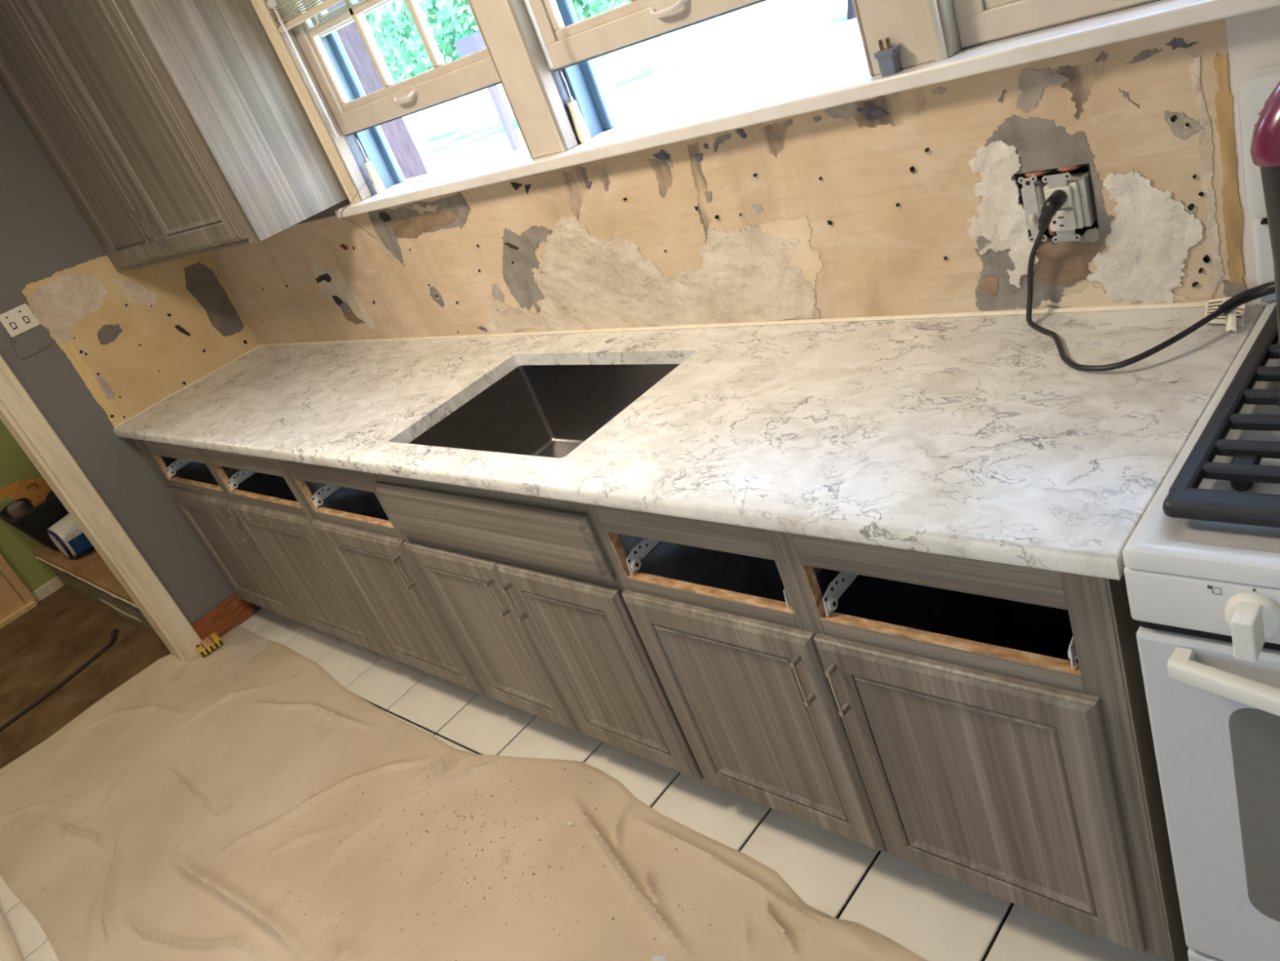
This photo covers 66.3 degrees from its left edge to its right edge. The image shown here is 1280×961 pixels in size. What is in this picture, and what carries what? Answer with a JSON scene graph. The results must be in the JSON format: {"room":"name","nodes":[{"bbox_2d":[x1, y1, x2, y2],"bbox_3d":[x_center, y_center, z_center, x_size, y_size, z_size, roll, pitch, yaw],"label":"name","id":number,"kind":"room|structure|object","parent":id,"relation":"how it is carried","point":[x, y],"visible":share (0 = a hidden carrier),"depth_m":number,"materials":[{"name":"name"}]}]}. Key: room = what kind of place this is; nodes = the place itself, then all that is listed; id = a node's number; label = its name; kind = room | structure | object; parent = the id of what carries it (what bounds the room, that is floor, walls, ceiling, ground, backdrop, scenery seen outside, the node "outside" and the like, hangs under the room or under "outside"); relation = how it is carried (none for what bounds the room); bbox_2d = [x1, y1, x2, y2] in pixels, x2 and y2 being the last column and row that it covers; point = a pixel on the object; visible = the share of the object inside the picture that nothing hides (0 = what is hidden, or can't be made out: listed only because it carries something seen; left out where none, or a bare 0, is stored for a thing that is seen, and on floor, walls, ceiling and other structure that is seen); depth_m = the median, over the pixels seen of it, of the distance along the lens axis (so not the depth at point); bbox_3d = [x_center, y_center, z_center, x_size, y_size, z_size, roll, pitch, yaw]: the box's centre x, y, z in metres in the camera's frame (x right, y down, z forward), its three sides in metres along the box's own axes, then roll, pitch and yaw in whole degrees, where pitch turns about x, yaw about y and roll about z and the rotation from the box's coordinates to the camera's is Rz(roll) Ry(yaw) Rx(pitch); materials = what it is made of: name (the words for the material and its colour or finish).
{"room":"kitchen","nodes":[
{"label":"kitchen","id":0,"kind":"room"},
{"bbox_2d":[0,418,57,601],"bbox_3d":[-3.798,-0.182,4.372,0.120,2.620,3.050,6,38,45],"label":"wall","id":1,"kind":"structure","parent":0,"point":[16,547],"depth_m":4.97,"materials":[{"name":"green paint"}]},
{"bbox_2d":[0,552,39,629],"bbox_3d":[-3.737,0.032,4.329,0.060,2.060,0.945,6,38,45],"label":"door","id":2,"kind":"structure","parent":1,"relation":"in","point":[12,606],"depth_m":4.95,"materials":[{"name":"beige paint"}]},
{"bbox_2d":[31,576,64,601],"bbox_3d":[-3.070,0.563,5.085,0.015,0.060,0.145,6,38,45],"label":"baseboard","id":3,"kind":"structure","parent":1,"relation":"attached to","point":[49,588],"depth_m":5.08,"materials":[{"name":"beige paint"}]},
{"bbox_2d":[0,585,171,768],"bbox_3d":[-3.115,1.207,4.071,1.885,0.100,2.040,6,38,45],"label":"floor","id":4,"kind":"structure","parent":0,"point":[41,648],"depth_m":4.22,"materials":[{"name":"brown wood"}]},
{"bbox_2d":[0,627,119,731],"bbox_3d":[-2.429,0.844,4.085,0.093,0.020,0.676,-5,31,32],"label":"cord","id":5,"kind":"object","parent":4,"relation":"on","point":[113,633],"visible":1,"depth_m":4.07,"materials":[{"name":"brown"}]},
{"bbox_2d":[31,543,157,634],"bbox_3d":[-2.309,0.367,4.640,1.684,0.250,0.600,6,38,45],"label":"table","id":6,"kind":"object","parent":4,"relation":"on","point":[87,574],"depth_m":4.49,"materials":[{"name":"paint"}]},
{"bbox_2d":[0,489,69,550],"bbox_3d":[-2.903,0.106,4.905,0.360,0.365,0.484,6,38,45],"label":"tool bag","id":7,"kind":"object","parent":6,"relation":"on","point":[35,522],"visible":0.19,"depth_m":4.72,"materials":[{"name":"black fabric"}]},
{"bbox_2d":[6,500,29,519],"bbox_3d":[-2.986,0.143,4.708,0.080,0.078,0.080,6,38,45],"label":"tape roll","id":8,"kind":"object","parent":7,"relation":"in","point":[15,509],"visible":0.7,"depth_m":4.68,"materials":[{"name":"grey plastic"}]},
{"bbox_2d":[0,477,52,506],"bbox_3d":[-2.980,0.063,4.758,0.030,0.175,0.340,6,38,45],"label":"saw","id":9,"kind":"object","parent":7,"relation":"in","point":[37,490],"visible":0.85,"depth_m":4.76,"materials":[{"name":"orange wood"}]},
{"bbox_2d":[47,513,93,559],"bbox_3d":[-2.624,0.207,4.698,0.244,0.182,0.351,6,38,45],"label":"pack","id":10,"kind":"object","parent":6,"relation":"on","point":[65,534],"visible":0.4,"depth_m":4.56,"materials":[{"name":"blue plastic"}]},
{"bbox_2d":[0,83,261,623],"bbox_3d":[-2.699,0.111,2.944,0.119,2.620,3.300,6,38,45],"label":"wall","id":11,"kind":"structure","parent":0,"point":[122,343],"depth_m":3.57,"materials":[{"name":"grey paint"}]},
{"bbox_2d":[0,302,39,337],"bbox_3d":[-2.126,-0.548,3.355,0.010,0.082,0.100,6,38,45],"label":"outlet plate","id":12,"kind":"object","parent":11,"relation":"attached to","point":[18,320],"visible":1,"depth_m":3.35,"materials":[{"name":"beige plastic"}]},
{"bbox_2d":[1,312,22,333],"bbox_3d":[-2.139,-0.535,3.340,0.003,0.066,0.032,6,38,45],"label":"receptacle","id":13,"kind":"object","parent":12,"relation":"attached to","point":[12,322],"depth_m":3.34,"materials":[{"name":"white plastic"}]},
{"bbox_2d":[14,306,35,328],"bbox_3d":[-2.111,-0.560,3.365,0.003,0.066,0.032,6,38,45],"label":"receptacle","id":14,"kind":"object","parent":12,"relation":"attached to","point":[24,317],"depth_m":3.36,"materials":[{"name":"white plastic"}]},
{"bbox_2d":[10,324,50,359],"bbox_3d":[-2.102,-0.480,3.388,0.010,0.075,0.133,6,38,45],"label":"cover","id":15,"kind":"object","parent":11,"relation":"attached to","point":[26,344],"visible":1,"depth_m":3.38,"materials":[{"name":"grey paint"}]},
{"bbox_2d":[0,354,202,662],"bbox_3d":[-2.502,0.108,3.127,0.139,2.130,1.217,6,38,45],"label":"door frame","id":16,"kind":"structure","parent":11,"relation":"in","point":[20,414],"depth_m":3.56,"materials":[{"name":"beige paint"}]},
{"bbox_2d":[113,346,259,427],"bbox_3d":[-1.731,-0.368,3.773,0.007,0.006,0.636,6,38,45],"label":"trim","id":17,"kind":"structure","parent":11,"relation":"attached to","point":[171,395],"depth_m":3.76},
{"bbox_2d":[191,592,256,639],"bbox_3d":[-1.665,0.553,3.928,0.024,0.118,0.229,6,38,45],"label":"baseboard","id":18,"kind":"structure","parent":11,"relation":"attached to","point":[233,611],"depth_m":3.92,"materials":[{"name":"red wood"}]},
{"bbox_2d":[0,607,1172,960],"bbox_3d":[-0.485,1.358,1.706,4.950,0.100,3.300,6,38,45],"label":"floor","id":19,"kind":"structure","parent":0,"point":[935,916],"depth_m":2.17,"materials":[{"name":"tile"}]},
{"bbox_2d":[0,906,23,960],"bbox_3d":[-1.829,1.259,2.760,0.094,0.068,1.259,-38,30,-30],"label":"cloth","id":20,"kind":"object","parent":19,"relation":"on","point":[10,950],"visible":1,"depth_m":2.63,"materials":[{"name":"beige fabric"}]},
{"bbox_2d":[132,438,391,657],"bbox_3d":[-1.145,0.082,3.542,1.215,0.879,0.642,6,38,45],"label":"base cabinet","id":21,"kind":"object","parent":19,"relation":"on","point":[245,510],"visible":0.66,"depth_m":3.31,"materials":[{"name":"grey laminate"}]},
{"bbox_2d":[113,303,1266,580],"bbox_3d":[-0.491,-0.212,2.539,3.516,0.034,0.646,6,38,45],"label":"countertop","id":22,"kind":"structure","parent":21,"relation":"on","point":[972,437],"depth_m":1.65,"materials":[{"name":"white stone"}]},
{"bbox_2d":[408,364,679,457],"bbox_3d":[-0.185,-0.059,2.337,0.732,0.254,0.506,6,38,45],"label":"sink","id":23,"kind":"object","parent":22,"relation":"in","point":[546,411],"visible":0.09,"depth_m":2.60,"materials":[{"name":"metal"}]},
{"bbox_2d":[1026,189,1275,371],"bbox_3d":[0.736,-0.302,1.444,0.444,0.224,0.205,6,38,45],"label":"power cord","id":24,"kind":"object","parent":22,"relation":"on","point":[1057,198],"visible":0.98,"depth_m":1.47,"materials":[{"name":"black rubber"}]},
{"bbox_2d":[1204,297,1244,332],"bbox_3d":[0.869,-0.256,1.460,0.054,0.033,0.107,-2,32,36],"label":"paper tag","id":25,"kind":"object","parent":22,"relation":"on","point":[1237,316],"visible":0.7,"depth_m":1.45,"materials":[{"name":"beige paper"}]},
{"bbox_2d":[277,459,487,695],"bbox_3d":[-0.537,0.150,2.933,0.509,0.879,0.642,6,38,45],"label":"base cabinet","id":26,"kind":"object","parent":19,"relation":"on","point":[352,521],"visible":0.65,"depth_m":2.77,"materials":[{"name":"grey laminate"}]},
{"bbox_2d":[0,626,927,960],"bbox_3d":[-0.868,0.982,2.571,3.569,0.035,1.129,6,38,45],"label":"cloth","id":27,"kind":"object","parent":19,"relation":"on","point":[237,801],"visible":1,"depth_m":2.58,"materials":[{"name":"fabric"}]},
{"bbox_2d":[195,632,223,657],"bbox_3d":[-1.724,0.636,3.888,0.093,0.031,0.191,-36,29,-26],"label":"packet","id":28,"kind":"object","parent":27,"relation":"on","point":[212,642],"visible":0.64,"depth_m":3.83,"materials":[{"name":"yellow"}]},
{"bbox_2d":[200,636,213,648],"bbox_3d":[-1.728,0.625,3.881,0.035,0.001,0.183,-36,29,-26],"label":"print","id":29,"kind":"object","parent":28,"relation":"on","point":[207,642],"depth_m":3.83,"materials":[{"name":"pink paper"}]},
{"bbox_2d":[566,821,573,826],"bbox_3d":[-0.167,0.822,2.345,0.011,0.004,0.019,-33,28,-22],"label":"scrap","id":30,"kind":"object","parent":27,"relation":"on","point":[570,824],"visible":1,"depth_m":2.34,"materials":[{"name":"white paper"}]},
{"bbox_2d":[652,955,667,960],"bbox_3d":[0.039,0.951,1.929,0.034,0.004,0.043,-31,27,-17],"label":"scrap","id":31,"kind":"object","parent":27,"relation":"on","point":[662,957],"visible":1,"depth_m":1.94,"materials":[{"name":"white paper"}]},
{"bbox_2d":[368,472,703,779],"bbox_3d":[-0.073,0.202,2.468,0.807,0.879,0.642,6,38,45],"label":"base cabinet","id":32,"kind":"object","parent":19,"relation":"on","point":[529,588],"visible":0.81,"depth_m":2.21,"materials":[{"name":"grey laminate"}]},
{"bbox_2d":[586,503,1188,960],"bbox_3d":[0.544,0.271,1.848,0.946,0.879,0.642,6,38,45],"label":"base cabinet","id":33,"kind":"object","parent":19,"relation":"on","point":[1029,780],"visible":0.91,"depth_m":1.57,"materials":[{"name":"grey laminate"}]},
{"bbox_2d":[1122,64,1279,960],"bbox_3d":[1.079,0.201,1.123,0.778,1.258,0.732,6,38,45],"label":"range","id":34,"kind":"object","parent":19,"relation":"on","point":[1202,562],"visible":0.97,"depth_m":1.14,"materials":[{"name":"white metal"}]},
{"bbox_2d":[1122,300,1279,588],"bbox_3d":[1.004,-0.061,1.006,0.760,0.024,0.648,6,38,45],"label":"cooktop","id":35,"kind":"object","parent":34,"relation":"in","point":[1184,547],"depth_m":1.08,"materials":[{"name":"white metal"}]},
{"bbox_2d":[1249,80,1279,406],"bbox_3d":[0.838,-0.317,1.113,0.225,0.372,0.322,6,38,45],"label":"kettle","id":36,"kind":"object","parent":34,"relation":"on","point":[1264,150],"visible":1,"depth_m":1.11,"materials":[{"name":"red plastic"}]},
{"bbox_2d":[207,5,1279,344],"bbox_3d":[0.153,-0.635,2.120,4.950,2.620,0.155,6,38,45],"label":"wall","id":37,"kind":"structure","parent":0,"point":[907,202],"depth_m":1.86,"materials":[{"name":"beige paint"}]},
{"bbox_2d":[0,0,347,272],"bbox_3d":[-1.561,-1.208,2.998,1.203,1.013,0.371,6,38,45],"label":"upper cabinet","id":38,"kind":"object","parent":37,"relation":"attached to","point":[175,129],"visible":1,"depth_m":2.74,"materials":[{"name":"grey laminate"}]},
{"bbox_2d":[250,0,361,204],"bbox_3d":[-0.996,-1.227,2.665,0.058,0.980,0.025,6,38,45],"label":"trim","id":39,"kind":"structure","parent":37,"relation":"attached to","point":[264,15],"depth_m":2.74,"materials":[{"name":"beige paint"}]},
{"bbox_2d":[263,0,533,200],"bbox_3d":[-0.627,-1.213,2.428,0.953,0.910,0.192,6,38,45],"label":"window","id":40,"kind":"structure","parent":37,"relation":"in","point":[316,40],"depth_m":2.65,"materials":[{"name":"beige paint"}]},
{"bbox_2d":[262,0,342,137],"bbox_3d":[-0.701,-1.184,2.355,0.780,0.609,0.052,6,38,45],"label":"window blind","id":41,"kind":"object","parent":40,"relation":"attached to","point":[272,4],"visible":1,"depth_m":2.56,"materials":[{"name":"beige"}]},
{"bbox_2d":[524,0,553,68],"bbox_3d":[-0.057,-1.109,1.713,0.775,0.617,0.052,6,38,45],"label":"window frame","id":42,"kind":"structure","parent":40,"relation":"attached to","point":[526,2],"depth_m":2.03,"materials":[{"name":"beige"}]},
{"bbox_2d":[470,0,615,158],"bbox_3d":[-0.322,-1.202,2.085,0.118,0.980,0.184,6,38,45],"label":"trim","id":43,"kind":"structure","parent":37,"relation":"attached to","point":[495,18],"depth_m":2.17,"materials":[{"name":"white paint"}]},
{"bbox_2d":[507,0,875,151],"bbox_3d":[0.016,-1.141,1.783,0.950,0.910,0.192,6,38,45],"label":"window","id":44,"kind":"structure","parent":37,"relation":"in","point":[571,44],"depth_m":2.08,"materials":[{"name":"beige paint"}]},
{"bbox_2d":[257,301,1205,346],"bbox_3d":[-0.321,-0.408,2.734,3.448,0.010,0.011,6,38,45],"label":"trim","id":45,"kind":"structure","parent":37,"relation":"attached to","point":[1193,304],"depth_m":2.01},
{"bbox_2d":[333,0,1279,218],"bbox_3d":[0.180,-0.732,1.946,2.902,0.026,0.206,6,38,45],"label":"windowsill","id":46,"kind":"structure","parent":37,"relation":"attached to","point":[853,82],"depth_m":1.76,"materials":[{"name":"white paint"}]},
{"bbox_2d":[341,179,377,238],"bbox_3d":[-0.813,-0.785,2.878,0.154,0.163,0.062,-4,32,34],"label":"string","id":47,"kind":"object","parent":46,"relation":"on","point":[368,180],"visible":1,"depth_m":2.87,"materials":[{"name":"brown"}]},
{"bbox_2d":[354,136,385,193],"bbox_3d":[-0.784,-0.912,2.830,0.028,0.166,0.029,6,38,45],"label":"scraper","id":48,"kind":"object","parent":46,"relation":"on","point":[379,187],"visible":1,"depth_m":2.83,"materials":[{"name":"beige plastic"}]},
{"bbox_2d":[558,70,591,143],"bbox_3d":[-0.151,-0.841,2.195,0.028,0.166,0.029,6,38,45],"label":"scraper","id":49,"kind":"object","parent":46,"relation":"on","point":[583,133],"visible":0.99,"depth_m":2.20,"materials":[{"name":"beige plastic"}]},
{"bbox_2d":[873,37,901,77],"bbox_3d":[0.403,-0.690,1.594,0.037,0.056,0.026,6,38,45],"label":"plug adapter","id":50,"kind":"object","parent":46,"relation":"on","point":[888,60],"visible":1,"depth_m":1.59,"materials":[{"name":"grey plastic"}]},
{"bbox_2d":[856,0,949,75],"bbox_3d":[0.324,-1.127,1.433,0.136,0.980,0.191,6,38,45],"label":"trim","id":51,"kind":"structure","parent":37,"relation":"attached to","point":[914,25],"depth_m":1.57,"materials":[{"name":"white paint"}]},
{"bbox_2d":[1017,174,1048,242],"bbox_3d":[0.653,-0.453,1.617,0.032,0.113,0.056,6,38,45],"label":"wall switch","id":52,"kind":"object","parent":37,"relation":"attached to","point":[1032,191],"visible":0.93,"depth_m":1.60,"materials":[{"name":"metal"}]},
{"bbox_2d":[936,0,1160,57],"bbox_3d":[0.671,-1.067,1.127,0.950,0.912,0.192,6,38,45],"label":"window","id":53,"kind":"structure","parent":37,"relation":"in","point":[966,24],"depth_m":1.50,"materials":[{"name":"beige paint"}]},
{"bbox_2d":[1014,163,1098,238],"bbox_3d":[0.691,-0.463,1.605,0.120,0.119,0.074,6,38,45],"label":"junction box","id":54,"kind":"object","parent":37,"relation":"attached to","point":[1083,167],"visible":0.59,"depth_m":1.60,"materials":[{"name":"brown metal"}]},
{"bbox_2d":[1041,170,1096,243],"bbox_3d":[0.692,-0.446,1.576,0.063,0.114,0.060,6,38,45],"label":"wall outlet","id":55,"kind":"object","parent":54,"relation":"attached to","point":[1077,211],"visible":0.81,"depth_m":1.56,"materials":[{"name":"beige plastic"}]},
{"bbox_2d":[1044,186,1073,208],"bbox_3d":[0.666,-0.449,1.558,0.040,0.034,0.009,6,38,45],"label":"receptacle","id":56,"kind":"object","parent":55,"relation":"attached to","point":[1049,190],"depth_m":1.55,"materials":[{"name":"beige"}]},
{"bbox_2d":[1050,208,1076,231],"bbox_3d":[0.679,-0.417,1.574,0.040,0.034,0.009,6,38,45],"label":"receptacle","id":57,"kind":"object","parent":55,"relation":"attached to","point":[1064,220],"depth_m":1.57,"materials":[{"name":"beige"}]},
{"label":"outside","id":58,"kind":"structure","parent":0,"visible":0},
{"bbox_2d":[511,0,866,151],"bbox_3d":[4.061,-13.969,29.285,110.000,0.200,130.000,6,38,45],"label":"ground","id":59,"kind":"structure","parent":58,"point":[743,62],"depth_m":20.77,"materials":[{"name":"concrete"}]},
{"bbox_2d":[322,0,428,179],"bbox_3d":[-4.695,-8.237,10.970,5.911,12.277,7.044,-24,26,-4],"label":"post","id":60,"kind":"object","parent":59,"relation":"on","point":[401,143],"visible":0.1,"depth_m":12.32,"materials":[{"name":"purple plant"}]},
{"bbox_2d":[453,31,522,151],"bbox_3d":[-1.932,-5.184,14.160,0.500,2.450,0.300,6,38,45],"label":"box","id":61,"kind":"object","parent":59,"relation":"on","point":[473,42],"visible":0.41,"depth_m":13.95,"materials":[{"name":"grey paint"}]},
{"bbox_2d":[578,0,620,17],"bbox_3d":[0.025,-30.489,49.303,13.996,12.717,12.138,-26,26,-8],"label":"tree","id":62,"kind":"object","parent":59,"relation":"on","point":[611,2],"visible":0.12,"depth_m":46.73,"materials":[{"name":"green plant"}]},
{"bbox_2d":[402,0,802,173],"bbox_3d":[-10.686,-16.478,45.466,46.000,0.030,27.500,6,38,45],"label":"ground","id":63,"kind":"structure","parent":59,"relation":"on","point":[468,128],"depth_m":30.09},
{"bbox_2d":[367,0,427,82],"bbox_3d":[-11.511,-13.636,29.826,9.799,9.529,8.907,-2,32,36],"label":"tree","id":64,"kind":"object","parent":63,"relation":"on","point":[381,24],"visible":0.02,"depth_m":29.57,"materials":[{"name":"green plant"}]},
{"bbox_2d":[366,0,468,84],"bbox_3d":[-15.233,-29.033,59.722,13.098,11.709,14.031,-31,27,-16],"label":"tree","id":65,"kind":"object","parent":63,"relation":"on","point":[403,9],"visible":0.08,"depth_m":58.17,"materials":[{"name":"green plant"}]},
{"bbox_2d":[364,0,631,83],"bbox_3d":[-4.671,-14.020,23.869,9.828,10.652,8.540,-21,26,2],"label":"tree","id":66,"kind":"object","parent":63,"relation":"on","point":[393,50],"visible":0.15,"depth_m":25.12,"materials":[{"name":"green plant"}]},
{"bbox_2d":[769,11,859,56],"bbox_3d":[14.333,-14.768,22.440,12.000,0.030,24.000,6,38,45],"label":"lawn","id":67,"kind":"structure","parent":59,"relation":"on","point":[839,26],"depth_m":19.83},
{"bbox_2d":[847,0,856,19],"bbox_3d":[1.871,-14.754,17.913,9.500,12.562,8.488,-26,26,-7],"label":"tree","id":68,"kind":"object","parent":59,"relation":"on","point":[851,11],"visible":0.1,"depth_m":20.21,"materials":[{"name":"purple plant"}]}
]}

